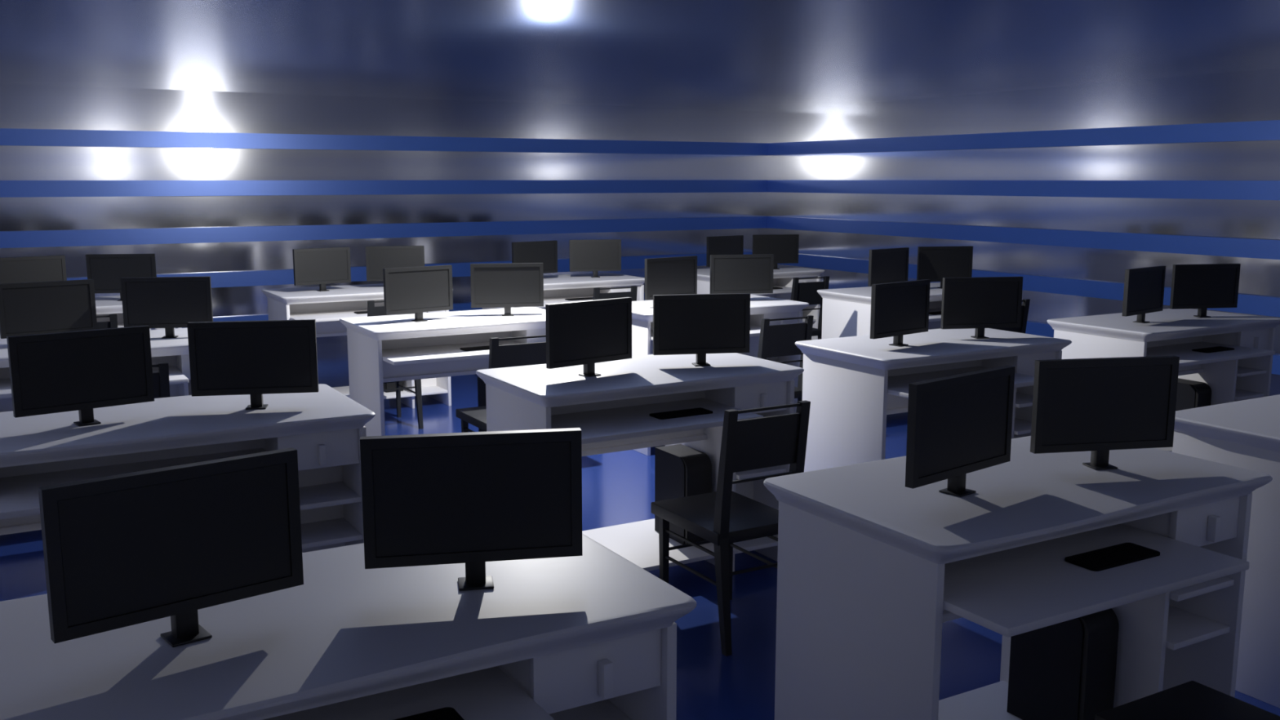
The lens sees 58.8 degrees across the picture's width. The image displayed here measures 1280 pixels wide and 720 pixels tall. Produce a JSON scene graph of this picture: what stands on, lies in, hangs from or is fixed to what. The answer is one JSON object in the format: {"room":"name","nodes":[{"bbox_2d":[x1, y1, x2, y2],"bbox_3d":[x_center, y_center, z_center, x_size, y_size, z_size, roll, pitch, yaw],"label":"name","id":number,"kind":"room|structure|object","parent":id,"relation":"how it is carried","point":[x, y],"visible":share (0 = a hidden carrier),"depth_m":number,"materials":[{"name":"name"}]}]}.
{"room":"computer lab","nodes":[
{"label":"computer lab","id":0,"kind":"room"},
{"bbox_2d":[0,83,768,344],"bbox_3d":[-2.238,-1.250,10.149,8.490,2.130,0.120,-5,10,-30],"label":"wall","id":1,"kind":"structure","parent":0,"point":[22,106],"depth_m":9.85,"materials":[{"name":"silver metal"}]},
{"bbox_2d":[0,216,766,248],"bbox_3d":[-2.198,-1.149,10.095,8.250,0.125,0.040,-5,10,-30],"label":"trim","id":2,"kind":"structure","parent":1,"relation":"attached to","point":[37,238],"depth_m":9.88,"materials":[{"name":"blue paint"}]},
{"bbox_2d":[0,180,767,197],"bbox_3d":[-2.198,-1.524,10.035,8.250,0.125,0.040,-5,10,-30],"label":"trim","id":3,"kind":"structure","parent":1,"relation":"attached to","point":[8,188],"depth_m":9.83,"materials":[{"name":"blue paint"}]},
{"bbox_2d":[0,128,768,155],"bbox_3d":[-2.198,-1.903,9.975,8.250,0.125,0.040,-5,10,-30],"label":"trim","id":4,"kind":"structure","parent":1,"relation":"attached to","point":[8,136],"depth_m":9.78,"materials":[{"name":"blue paint"}]},
{"bbox_2d":[66,251,752,288],"bbox_3d":[-2.198,-0.782,10.153,8.250,0.125,0.040,-5,10,-30],"label":"trim","id":5,"kind":"structure","parent":1,"relation":"attached to","point":[278,277],"depth_m":9.67,"materials":[{"name":"blue paint"}]},
{"bbox_2d":[182,293,653,328],"bbox_3d":[-2.198,-0.412,10.212,8.250,0.125,0.040,-5,10,-30],"label":"trim","id":6,"kind":"structure","parent":1,"relation":"attached to","point":[462,306],"depth_m":9.60,"materials":[{"name":"blue paint"}]},
{"bbox_2d":[0,0,1279,111],"bbox_3d":[0.335,-1.653,5.585,8.490,0.100,10.390,-5,10,-30],"label":"ceiling","id":7,"kind":"structure","parent":0,"point":[768,55],"depth_m":6.09,"materials":[{"name":"blue metal"}]},
{"bbox_2d":[0,342,1279,719],"bbox_3d":[0.335,0.550,5.935,8.490,0.100,10.390,-5,10,-30],"label":"floor","id":8,"kind":"structure","parent":0,"point":[618,487],"depth_m":3.96,"materials":[{"name":"blue"}]},
{"bbox_2d":[0,295,182,338],"bbox_3d":[-3.103,0.057,6.325,1.055,0.750,0.694,-5,10,-30],"label":"computer desk","id":9,"kind":"object","parent":8,"relation":"on","point":[104,305],"visible":0.06,"depth_m":6.31,"materials":[{"name":"white laminate"}]},
{"bbox_2d":[0,255,66,284],"bbox_3d":[-3.311,-0.430,6.168,0.360,0.262,0.056,-8,12,-40],"label":"monitor","id":10,"kind":"object","parent":9,"relation":"on","point":[47,268],"visible":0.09,"depth_m":6.16,"materials":[{"name":"black plastic"}]},
{"bbox_2d":[0,322,124,338],"bbox_3d":[-3.120,-0.151,6.096,0.726,0.018,0.376,-5,10,-30],"label":"keyboard tray","id":11,"kind":"object","parent":9,"relation":"on","point":[119,324],"depth_m":6.30,"materials":[{"name":"white laminate"}]},
{"bbox_2d":[85,253,156,301],"bbox_3d":[-2.910,-0.465,6.389,0.360,0.262,0.056,-2,9,-11],"label":"monitor","id":12,"kind":"object","parent":9,"relation":"on","point":[107,270],"visible":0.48,"depth_m":6.37,"materials":[{"name":"black plastic"}]},
{"bbox_2d":[0,328,191,412],"bbox_3d":[-2.222,0.296,4.823,1.055,0.750,0.694,-5,10,-30],"label":"computer desk","id":13,"kind":"object","parent":8,"relation":"on","point":[173,351],"visible":0.16,"depth_m":4.74,"materials":[{"name":"white laminate"}]},
{"bbox_2d":[0,279,97,338],"bbox_3d":[-2.430,-0.191,4.666,0.360,0.262,0.056,-8,12,-40],"label":"monitor","id":14,"kind":"object","parent":13,"relation":"on","point":[55,306],"visible":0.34,"depth_m":4.65,"materials":[{"name":"black plastic"}]},
{"bbox_2d":[0,365,188,398],"bbox_3d":[-2.240,0.088,4.593,0.726,0.018,0.376,-5,10,-30],"label":"keyboard tray","id":15,"kind":"object","parent":13,"relation":"on","point":[177,374],"depth_m":4.61,"materials":[{"name":"white laminate"}]},
{"bbox_2d":[120,275,213,338],"bbox_3d":[-2.029,-0.226,4.887,0.360,0.262,0.056,-2,9,-11],"label":"monitor","id":16,"kind":"object","parent":13,"relation":"on","point":[168,303],"visible":0.98,"depth_m":4.87,"materials":[{"name":"black plastic"}]},
{"bbox_2d":[96,314,117,328],"bbox_3d":[-2.856,0.128,5.856,0.312,0.757,0.439,-5,10,-30],"label":"chair","id":17,"kind":"object","parent":8,"relation":"on","point":[113,323],"visible":0.04,"depth_m":5.68,"materials":[{"name":"black paint"}]},
{"bbox_2d":[151,362,169,398],"bbox_3d":[-1.975,0.367,4.354,0.312,0.757,0.439,-5,10,-30],"label":"chair","id":18,"kind":"object","parent":8,"relation":"on","point":[161,379],"visible":0.03,"depth_m":4.19,"materials":[{"name":"black paint"}]},
{"bbox_2d":[0,383,375,552],"bbox_3d":[-1.339,0.536,3.316,1.055,0.750,0.694,-5,10,-30],"label":"computer desk","id":19,"kind":"object","parent":8,"relation":"on","point":[326,427],"visible":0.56,"depth_m":3.27,"materials":[{"name":"white laminate"}]},
{"bbox_2d":[6,325,154,426],"bbox_3d":[-1.547,0.049,3.159,0.360,0.262,0.056,-8,12,-40],"label":"monitor","id":20,"kind":"object","parent":19,"relation":"on","point":[82,371],"visible":1,"depth_m":3.14,"materials":[{"name":"black plastic"}]},
{"bbox_2d":[0,448,266,519],"bbox_3d":[-1.356,0.328,3.087,0.726,0.018,0.376,-5,10,-30],"label":"keyboard tray","id":21,"kind":"object","parent":19,"relation":"on","point":[19,488],"depth_m":3.14,"materials":[{"name":"white laminate"}]},
{"bbox_2d":[186,319,318,409],"bbox_3d":[-1.146,0.014,3.380,0.360,0.262,0.056,-2,9,-11],"label":"monitor","id":22,"kind":"object","parent":19,"relation":"on","point":[255,358],"visible":1,"depth_m":3.37,"materials":[{"name":"black plastic"}]},
{"bbox_2d":[298,481,361,510],"bbox_3d":[-0.974,0.411,3.426,0.211,0.015,0.202,-5,10,-30],"label":"shelf","id":23,"kind":"object","parent":19,"relation":"attached to","point":[313,495],"depth_m":3.42,"materials":[{"name":"white laminate"}]},
{"bbox_2d":[301,517,362,549],"bbox_3d":[-0.974,0.526,3.445,0.211,0.015,0.202,-5,10,-30],"label":"shelf","id":24,"kind":"object","parent":19,"relation":"attached to","point":[315,531],"depth_m":3.44,"materials":[{"name":"white laminate"}]},
{"bbox_2d":[0,533,696,719],"bbox_3d":[-0.470,0.772,1.834,1.055,0.750,0.694,-5,10,-30],"label":"computer desk","id":25,"kind":"object","parent":8,"relation":"on","point":[592,635],"visible":0.83,"depth_m":1.75,"materials":[{"name":"white laminate"}]},
{"bbox_2d":[38,447,303,647],"bbox_3d":[-0.678,0.285,1.677,0.360,0.262,0.056,-8,12,-40],"label":"monitor","id":26,"kind":"object","parent":25,"relation":"on","point":[176,542],"visible":1,"depth_m":1.65,"materials":[{"name":"black plastic"}]},
{"bbox_2d":[262,666,554,719],"bbox_3d":[-0.487,0.563,1.604,0.726,0.018,0.376,-5,10,-30],"label":"keyboard tray","id":27,"kind":"object","parent":25,"relation":"on","point":[497,692],"depth_m":1.76,"materials":[{"name":"white laminate"}]},
{"bbox_2d":[394,706,463,719],"bbox_3d":[-0.360,0.544,1.645,0.216,0.007,0.084,-5,10,-30],"label":"keyboard","id":28,"kind":"object","parent":25,"relation":"on","point":[447,713],"visible":1,"depth_m":1.70,"materials":[{"name":"black plastic"}]},
{"bbox_2d":[360,427,582,591],"bbox_3d":[-0.277,0.250,1.898,0.360,0.262,0.056,-2,9,-11],"label":"monitor","id":29,"kind":"object","parent":25,"relation":"on","point":[473,499],"visible":1,"depth_m":1.88,"materials":[{"name":"black plastic"}]},
{"bbox_2d":[549,699,631,719],"bbox_3d":[-0.105,0.647,1.944,0.211,0.015,0.202,-5,10,-30],"label":"shelf","id":30,"kind":"object","parent":25,"relation":"attached to","point":[606,709],"depth_m":2.02,"materials":[{"name":"white laminate"}]},
{"bbox_2d":[261,283,453,408],"bbox_3d":[-1.731,-0.065,7.092,1.055,0.750,0.694,-5,10,-30],"label":"computer desk","id":31,"kind":"object","parent":8,"relation":"on","point":[327,308],"visible":0.41,"depth_m":6.97,"materials":[{"name":"white laminate"}]},
{"bbox_2d":[292,246,351,291],"bbox_3d":[-1.939,-0.552,6.935,0.360,0.262,0.056,-8,12,-40],"label":"monitor","id":32,"kind":"object","parent":31,"relation":"on","point":[311,266],"visible":1,"depth_m":6.92,"materials":[{"name":"black plastic"}]},
{"bbox_2d":[289,308,367,322],"bbox_3d":[-1.749,-0.273,6.863,0.726,0.018,0.376,-5,10,-30],"label":"keyboard tray","id":33,"kind":"object","parent":31,"relation":"on","point":[319,314],"depth_m":6.83,"materials":[{"name":"white laminate"}]},
{"bbox_2d":[333,385,448,399],"bbox_3d":[-1.758,0.207,7.192,0.962,0.015,0.480,-5,10,-30],"label":"shelf","id":34,"kind":"object","parent":31,"relation":"attached to","point":[425,389],"depth_m":7.20,"materials":[{"name":"white laminate"}]},
{"bbox_2d":[383,381,403,392],"bbox_3d":[-1.602,0.025,7.248,0.115,0.326,0.222,-5,10,-30],"label":"computer tower","id":35,"kind":"object","parent":31,"relation":"on","point":[387,385],"visible":0.07,"depth_m":7.16,"materials":[{"name":"black"}]},
{"bbox_2d":[365,245,424,281],"bbox_3d":[-1.539,-0.587,7.156,0.360,0.262,0.056,-2,9,-11],"label":"monitor","id":36,"kind":"object","parent":31,"relation":"on","point":[378,258],"visible":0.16,"depth_m":7.13,"materials":[{"name":"black plastic"}]},
{"bbox_2d":[367,300,423,429],"bbox_3d":[-1.484,0.006,6.623,0.312,0.757,0.439,-5,10,-30],"label":"chair","id":37,"kind":"object","parent":8,"relation":"on","point":[372,310],"visible":0.18,"depth_m":6.56,"materials":[{"name":"black paint"}]},
{"bbox_2d":[339,306,546,436],"bbox_3d":[-0.856,0.170,5.614,1.055,0.750,0.694,-5,10,-30],"label":"computer desk","id":38,"kind":"object","parent":8,"relation":"on","point":[381,349],"visible":0.44,"depth_m":5.44,"materials":[{"name":"white laminate"}]},
{"bbox_2d":[382,265,453,321],"bbox_3d":[-1.064,-0.317,5.457,0.360,0.262,0.056,-8,12,-40],"label":"monitor","id":39,"kind":"object","parent":38,"relation":"on","point":[407,290],"visible":1,"depth_m":5.44,"materials":[{"name":"black plastic"}]},
{"bbox_2d":[382,340,520,365],"bbox_3d":[-0.873,-0.038,5.385,0.726,0.018,0.376,-5,10,-30],"label":"keyboard tray","id":40,"kind":"object","parent":38,"relation":"on","point":[433,351],"depth_m":5.34,"materials":[{"name":"white laminate"}]},
{"bbox_2d":[459,344,501,351],"bbox_3d":[-0.746,-0.058,5.426,0.216,0.007,0.084,-5,10,-30],"label":"keyboard","id":41,"kind":"object","parent":38,"relation":"on","point":[478,348],"visible":0.65,"depth_m":5.39,"materials":[{"name":"black plastic"}]},
{"bbox_2d":[477,377,486,431],"bbox_3d":[-0.726,0.260,5.770,0.115,0.326,0.222,-5,10,-30],"label":"computer tower","id":42,"kind":"object","parent":38,"relation":"on","point":[482,401],"visible":0.02,"depth_m":5.78,"materials":[{"name":"black"}]},
{"bbox_2d":[470,262,543,315],"bbox_3d":[-0.663,-0.352,5.678,0.360,0.262,0.056,-2,9,-11],"label":"monitor","id":43,"kind":"object","parent":38,"relation":"on","point":[507,286],"visible":1,"depth_m":5.66,"materials":[{"name":"black plastic"}]},
{"bbox_2d":[455,334,546,432],"bbox_3d":[-0.609,0.241,5.145,0.312,0.757,0.439,-5,10,-30],"label":"chair","id":44,"kind":"object","parent":8,"relation":"on","point":[528,353],"visible":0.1,"depth_m":4.94,"materials":[{"name":"black paint"}]},
{"bbox_2d":[482,272,644,309],"bbox_3d":[-0.503,-0.183,7.838,1.055,0.750,0.694,-5,10,-30],"label":"computer desk","id":45,"kind":"object","parent":8,"relation":"on","point":[557,288],"visible":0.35,"depth_m":7.79,"materials":[{"name":"white laminate"}]},
{"bbox_2d":[511,240,557,273],"bbox_3d":[-0.711,-0.670,7.681,0.360,0.262,0.056,-8,12,-40],"label":"monitor","id":46,"kind":"object","parent":45,"relation":"on","point":[545,252],"visible":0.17,"depth_m":7.68,"materials":[{"name":"black plastic"}]},
{"bbox_2d":[536,295,593,307],"bbox_3d":[-0.521,-0.392,7.608,0.726,0.018,0.376,-5,10,-30],"label":"keyboard tray","id":47,"kind":"object","parent":45,"relation":"on","point":[547,299],"depth_m":7.67,"materials":[{"name":"white laminate"}]},
{"bbox_2d":[568,239,621,277],"bbox_3d":[-0.311,-0.706,7.902,0.360,0.262,0.056,-2,9,-11],"label":"monitor","id":48,"kind":"object","parent":45,"relation":"on","point":[594,255],"visible":1,"depth_m":7.89,"materials":[{"name":"black plastic"}]},
{"bbox_2d":[592,285,637,301],"bbox_3d":[-0.256,-0.112,7.369,0.312,0.757,0.439,-5,10,-30],"label":"chair","id":49,"kind":"object","parent":8,"relation":"on","point":[597,295],"visible":0.06,"depth_m":7.14,"materials":[{"name":"black paint"}]},
{"bbox_2d":[475,352,804,571],"bbox_3d":[0.033,0.411,4.099,1.055,0.750,0.694,-5,10,-30],"label":"computer desk","id":50,"kind":"object","parent":8,"relation":"on","point":[611,410],"visible":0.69,"depth_m":4.02,"materials":[{"name":"white laminate"}]},
{"bbox_2d":[545,297,631,377],"bbox_3d":[-0.175,-0.076,3.942,0.360,0.262,0.056,-8,12,-40],"label":"monitor","id":51,"kind":"object","parent":50,"relation":"on","point":[587,333],"visible":1,"depth_m":3.92,"materials":[{"name":"black plastic"}]},
{"bbox_2d":[551,398,763,444],"bbox_3d":[0.015,0.203,3.870,0.726,0.018,0.376,-5,10,-30],"label":"keyboard tray","id":52,"kind":"object","parent":50,"relation":"on","point":[616,420],"depth_m":3.85,"materials":[{"name":"white laminate"}]},
{"bbox_2d":[582,518,777,571],"bbox_3d":[0.005,0.684,4.199,0.962,0.015,0.480,-5,10,-30],"label":"shelf","id":53,"kind":"object","parent":50,"relation":"attached to","point":[637,542],"depth_m":4.18,"materials":[{"name":"white laminate"}]},
{"bbox_2d":[648,407,712,419],"bbox_3d":[0.142,0.183,3.911,0.216,0.007,0.084,-5,10,-30],"label":"keyboard","id":54,"kind":"object","parent":50,"relation":"on","point":[694,411],"visible":1,"depth_m":3.89,"materials":[{"name":"black plastic"}]},
{"bbox_2d":[654,444,711,544],"bbox_3d":[0.162,0.501,4.255,0.115,0.326,0.222,-5,10,-30],"label":"computer tower","id":55,"kind":"object","parent":50,"relation":"on","point":[681,470],"visible":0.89,"depth_m":4.18,"materials":[{"name":"black"}]},
{"bbox_2d":[653,293,750,366],"bbox_3d":[0.225,-0.111,4.163,0.360,0.262,0.056,-2,9,-11],"label":"monitor","id":56,"kind":"object","parent":50,"relation":"on","point":[700,325],"visible":1,"depth_m":4.15,"materials":[{"name":"black plastic"}]},
{"bbox_2d":[735,465,786,479],"bbox_3d":[0.398,0.402,4.228,0.211,0.015,0.202,-5,10,-30],"label":"shelf","id":57,"kind":"object","parent":50,"relation":"attached to","point":[780,468],"depth_m":4.15,"materials":[{"name":"white laminate"}]},
{"bbox_2d":[631,294,808,455],"bbox_3d":[0.374,0.065,6.276,1.055,0.750,0.694,-5,10,-30],"label":"computer desk","id":58,"kind":"object","parent":8,"relation":"on","point":[761,307],"visible":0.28,"depth_m":6.21,"materials":[{"name":"white laminate"}]},
{"bbox_2d":[644,255,697,300],"bbox_3d":[0.166,-0.422,6.119,0.360,0.262,0.056,-8,12,-40],"label":"monitor","id":59,"kind":"object","parent":58,"relation":"on","point":[666,275],"visible":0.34,"depth_m":6.10,"materials":[{"name":"black plastic"}]},
{"bbox_2d":[650,324,760,340],"bbox_3d":[0.356,-0.143,6.047,0.726,0.018,0.376,-5,10,-30],"label":"keyboard tray","id":60,"kind":"object","parent":58,"relation":"on","point":[754,329],"depth_m":6.06,"materials":[{"name":"white laminate"}]},
{"bbox_2d":[710,253,773,293],"bbox_3d":[0.567,-0.457,6.340,0.360,0.262,0.056,-2,9,-11],"label":"monitor","id":61,"kind":"object","parent":58,"relation":"on","point":[729,273],"visible":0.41,"depth_m":6.33,"materials":[{"name":"black plastic"}]},
{"bbox_2d":[650,400,810,656],"bbox_3d":[0.280,0.483,3.630,0.312,0.757,0.439,-5,10,-30],"label":"chair","id":62,"kind":"object","parent":8,"relation":"on","point":[724,517],"visible":0.77,"depth_m":3.46,"materials":[{"name":"black paint"}]},
{"bbox_2d":[697,265,825,339],"bbox_3d":[0.835,-0.298,8.559,1.055,0.750,0.694,-5,10,-30],"label":"computer desk","id":63,"kind":"object","parent":8,"relation":"on","point":[783,277],"visible":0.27,"depth_m":8.54,"materials":[{"name":"white laminate"}]},
{"bbox_2d":[706,235,743,266],"bbox_3d":[0.627,-0.785,8.402,0.360,0.262,0.056,-8,12,-40],"label":"monitor","id":64,"kind":"object","parent":63,"relation":"on","point":[718,245],"visible":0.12,"depth_m":8.37,"materials":[{"name":"black plastic"}]},
{"bbox_2d":[750,285,791,294],"bbox_3d":[0.817,-0.507,8.330,0.726,0.018,0.376,-5,10,-30],"label":"keyboard tray","id":65,"kind":"object","parent":63,"relation":"on","point":[786,289],"depth_m":8.29,"materials":[{"name":"white laminate"}]},
{"bbox_2d":[751,234,799,269],"bbox_3d":[1.027,-0.821,8.623,0.360,0.262,0.056,-2,9,-11],"label":"monitor","id":66,"kind":"object","parent":63,"relation":"on","point":[784,247],"visible":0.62,"depth_m":8.61,"materials":[{"name":"black plastic"}]},
{"bbox_2d":[757,315,813,401],"bbox_3d":[0.621,0.136,5.807,0.312,0.757,0.439,-5,10,-30],"label":"chair","id":67,"kind":"object","parent":8,"relation":"on","point":[775,340],"visible":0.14,"depth_m":5.59,"materials":[{"name":"black paint"}]},
{"bbox_2d":[791,275,829,339],"bbox_3d":[1.082,-0.227,8.090,0.312,0.757,0.439,-5,10,-30],"label":"chair","id":68,"kind":"object","parent":8,"relation":"on","point":[806,292],"visible":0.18,"depth_m":7.89,"materials":[{"name":"black paint"}]},
{"bbox_2d":[817,282,942,338],"bbox_3d":[1.713,-0.058,7.048,1.055,0.750,0.694,-5,10,-30],"label":"computer desk","id":69,"kind":"object","parent":8,"relation":"on","point":[846,312],"visible":0.09,"depth_m":6.87,"materials":[{"name":"white laminate"}]},
{"bbox_2d":[867,247,909,286],"bbox_3d":[1.505,-0.545,6.891,0.360,0.262,0.056,-8,12,-40],"label":"monitor","id":70,"kind":"object","parent":69,"relation":"on","point":[886,265],"visible":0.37,"depth_m":6.87,"materials":[{"name":"black plastic"}]},
{"bbox_2d":[928,307,941,321],"bbox_3d":[1.695,-0.266,6.818,0.726,0.018,0.376,-5,10,-30],"label":"keyboard tray","id":71,"kind":"object","parent":69,"relation":"on","point":[931,317],"depth_m":6.71,"materials":[{"name":"white laminate"}]},
{"bbox_2d":[916,245,973,288],"bbox_3d":[1.905,-0.580,7.111,0.360,0.262,0.056,-2,9,-11],"label":"monitor","id":72,"kind":"object","parent":69,"relation":"on","point":[935,264],"visible":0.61,"depth_m":7.09,"materials":[{"name":"black plastic"}]},
{"bbox_2d":[795,328,1071,471],"bbox_3d":[1.273,0.298,4.815,1.055,0.750,0.694,-5,10,-30],"label":"computer desk","id":73,"kind":"object","parent":8,"relation":"on","point":[851,384],"visible":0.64,"depth_m":4.67,"materials":[{"name":"white laminate"}]},
{"bbox_2d":[870,279,930,346],"bbox_3d":[1.065,-0.190,4.658,0.360,0.262,0.056,-8,12,-40],"label":"monitor","id":74,"kind":"object","parent":73,"relation":"on","point":[899,308],"visible":1,"depth_m":4.64,"materials":[{"name":"black plastic"}]},
{"bbox_2d":[887,366,1034,398],"bbox_3d":[1.255,0.089,4.585,0.726,0.018,0.376,-5,10,-30],"label":"keyboard tray","id":75,"kind":"object","parent":73,"relation":"on","point":[899,380],"depth_m":4.68,"materials":[{"name":"white laminate"}]},
{"bbox_2d":[940,276,1022,338],"bbox_3d":[1.465,-0.225,4.879,0.360,0.262,0.056,-2,9,-11],"label":"monitor","id":76,"kind":"object","parent":73,"relation":"on","point":[980,304],"visible":1,"depth_m":4.86,"materials":[{"name":"black plastic"}]},
{"bbox_2d":[1013,417,1031,435],"bbox_3d":[1.637,0.288,4.943,0.211,0.015,0.202,-5,10,-30],"label":"shelf","id":77,"kind":"object","parent":73,"relation":"attached to","point":[1022,425],"depth_m":4.92,"materials":[{"name":"white laminate"}]},
{"bbox_2d":[1015,391,1033,408],"bbox_3d":[1.637,0.172,4.924,0.211,0.015,0.202,-5,10,-30],"label":"shelf","id":78,"kind":"object","parent":73,"relation":"attached to","point":[1023,399],"depth_m":4.89,"materials":[{"name":"white laminate"}]},
{"bbox_2d":[991,298,1030,333],"bbox_3d":[1.960,0.013,6.578,0.312,0.757,0.439,-5,10,-30],"label":"chair","id":79,"kind":"object","parent":8,"relation":"on","point":[1025,302],"visible":0.04,"depth_m":6.42,"materials":[{"name":"black paint"}]},
{"bbox_2d":[763,435,1272,719],"bbox_3d":[0.901,0.647,2.618,1.055,0.750,0.694,-5,10,-30],"label":"computer desk","id":80,"kind":"object","parent":8,"relation":"on","point":[871,566],"visible":0.89,"depth_m":2.46,"materials":[{"name":"white laminate"}]},
{"bbox_2d":[905,365,1015,497],"bbox_3d":[0.693,0.160,2.461,0.360,0.262,0.056,-8,12,-40],"label":"monitor","id":81,"kind":"object","parent":80,"relation":"on","point":[958,425],"visible":1,"depth_m":2.44,"materials":[{"name":"black plastic"}]},
{"bbox_2d":[937,680,1022,719],"bbox_3d":[0.874,0.919,2.718,0.962,0.015,0.480,-5,10,-30],"label":"shelf","id":82,"kind":"object","parent":80,"relation":"attached to","point":[989,702],"depth_m":2.90,"materials":[{"name":"white laminate"}]},
{"bbox_2d":[1006,608,1119,719],"bbox_3d":[1.031,0.737,2.773,0.115,0.326,0.222,-5,10,-30],"label":"computer tower","id":83,"kind":"object","parent":80,"relation":"on","point":[1065,670],"visible":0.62,"depth_m":2.70,"materials":[{"name":"black"}]},
{"bbox_2d":[942,523,1249,637],"bbox_3d":[0.883,0.439,2.388,0.726,0.018,0.376,-5,10,-30],"label":"keyboard tray","id":84,"kind":"object","parent":80,"relation":"on","point":[1018,590],"depth_m":2.31,"materials":[{"name":"white laminate"}]},
{"bbox_2d":[1030,355,1179,470],"bbox_3d":[1.094,0.125,2.682,0.360,0.262,0.056,-2,9,-11],"label":"monitor","id":85,"kind":"object","parent":80,"relation":"on","point":[1099,406],"visible":1,"depth_m":2.67,"materials":[{"name":"black plastic"}]},
{"bbox_2d":[1064,542,1159,571],"bbox_3d":[1.011,0.419,2.429,0.216,0.007,0.084,-5,10,-30],"label":"keyboard","id":86,"kind":"object","parent":80,"relation":"on","point":[1124,553],"visible":1,"depth_m":2.42,"materials":[{"name":"black plastic"}]},
{"bbox_2d":[1165,604,1230,649],"bbox_3d":[1.266,0.637,2.746,0.211,0.015,0.202,-5,10,-30],"label":"shelf","id":87,"kind":"object","parent":80,"relation":"attached to","point":[1187,624],"depth_m":2.71,"materials":[{"name":"white laminate"}]},
{"bbox_2d":[1169,576,1234,601],"bbox_3d":[1.266,0.522,2.728,0.211,0.015,0.202,-5,10,-30],"label":"shelf","id":88,"kind":"object","parent":80,"relation":"attached to","point":[1227,583],"depth_m":2.65,"materials":[{"name":"white laminate"}]},
{"bbox_2d":[1047,308,1279,452],"bbox_3d":[2.603,0.178,5.565,1.055,0.750,0.694,-5,10,-30],"label":"computer desk","id":89,"kind":"object","parent":8,"relation":"on","point":[1244,372],"visible":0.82,"depth_m":5.49,"materials":[{"name":"white laminate"}]},
{"bbox_2d":[1122,265,1165,323],"bbox_3d":[2.395,-0.309,5.408,0.360,0.262,0.056,-8,12,-40],"label":"monitor","id":90,"kind":"object","parent":89,"relation":"on","point":[1144,287],"visible":1,"depth_m":5.39,"materials":[{"name":"black plastic"}]},
{"bbox_2d":[1175,377,1211,410],"bbox_3d":[2.732,0.268,5.721,0.115,0.326,0.222,-5,10,-30],"label":"computer tower","id":91,"kind":"object","parent":89,"relation":"on","point":[1190,393],"visible":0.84,"depth_m":5.63,"materials":[{"name":"black"}]},
{"bbox_2d":[1169,263,1240,317],"bbox_3d":[2.795,-0.344,5.629,0.360,0.262,0.056,-2,9,-11],"label":"monitor","id":92,"kind":"object","parent":89,"relation":"on","point":[1203,286],"visible":1,"depth_m":5.61,"materials":[{"name":"black plastic"}]},
{"bbox_2d":[1146,341,1275,367],"bbox_3d":[2.585,-0.030,5.335,0.726,0.018,0.376,-5,10,-30],"label":"keyboard tray","id":93,"kind":"object","parent":89,"relation":"on","point":[1183,349],"depth_m":5.33,"materials":[{"name":"white laminate"}]},
{"bbox_2d":[1191,346,1234,352],"bbox_3d":[2.712,-0.050,5.377,0.216,0.007,0.084,-5,10,-30],"label":"keyboard","id":94,"kind":"object","parent":89,"relation":"on","point":[1219,348],"visible":1,"depth_m":5.35,"materials":[{"name":"black plastic"}]},
{"bbox_2d":[1235,388,1264,399],"bbox_3d":[2.968,0.169,5.693,0.211,0.015,0.202,-5,10,-30],"label":"shelf","id":95,"kind":"object","parent":89,"relation":"attached to","point":[1240,393],"depth_m":5.66,"materials":[{"name":"white laminate"}]},
{"bbox_2d":[1236,365,1266,377],"bbox_3d":[2.968,0.053,5.675,0.211,0.015,0.202,-5,10,-30],"label":"shelf","id":96,"kind":"object","parent":89,"relation":"attached to","point":[1242,371],"depth_m":5.64,"materials":[{"name":"white laminate"}]},
{"bbox_2d":[1094,680,1279,719],"bbox_3d":[1.148,0.718,2.149,0.312,0.757,0.439,-5,10,-30],"label":"chair","id":97,"kind":"object","parent":8,"relation":"on","point":[1192,700],"visible":1,"depth_m":2.29,"materials":[{"name":"black paint"}]},
{"bbox_2d":[1172,394,1279,707],"bbox_3d":[2.141,0.532,3.342,1.055,0.750,0.694,-5,10,-30],"label":"computer desk","id":98,"kind":"object","parent":8,"relation":"on","point":[1244,433],"visible":0.41,"depth_m":3.13,"materials":[{"name":"white laminate"}]},
{"bbox_2d":[767,67,1279,395],"bbox_3d":[3.957,-0.881,7.831,0.120,2.130,10.150,-5,10,-30],"label":"wall","id":99,"kind":"structure","parent":0,"point":[1250,95],"depth_m":8.89,"materials":[{"name":"silver metal"}]},
{"bbox_2d":[766,216,1279,259],"bbox_3d":[3.888,-0.784,7.806,0.040,0.125,10.070,-5,10,-30],"label":"trim","id":100,"kind":"structure","parent":99,"relation":"attached to","point":[1180,244],"depth_m":8.88,"materials":[{"name":"blue paint"}]},
{"bbox_2d":[767,120,1279,155],"bbox_3d":[3.888,-1.539,7.686,0.040,0.125,10.070,-5,10,-30],"label":"trim","id":101,"kind":"structure","parent":99,"relation":"attached to","point":[1252,131],"depth_m":8.80,"materials":[{"name":"blue paint"}]},
{"bbox_2d":[767,180,1279,199],"bbox_3d":[3.888,-1.160,7.746,0.040,0.125,10.070,-5,10,-30],"label":"trim","id":102,"kind":"structure","parent":99,"relation":"attached to","point":[1185,189],"depth_m":8.84,"materials":[{"name":"blue ceramic"}]},
{"bbox_2d":[777,253,1279,317],"bbox_3d":[3.888,-0.418,7.864,0.040,0.125,10.070,-5,10,-30],"label":"trim","id":103,"kind":"structure","parent":99,"relation":"attached to","point":[1263,305],"depth_m":8.81,"materials":[{"name":"blue paint"}]},
{"bbox_2d":[819,304,1279,374],"bbox_3d":[3.888,-0.048,7.923,0.040,0.125,10.070,-5,10,-30],"label":"trim","id":104,"kind":"structure","parent":99,"relation":"attached to","point":[1042,329],"depth_m":9.02,"materials":[{"name":"blue ceramic"}]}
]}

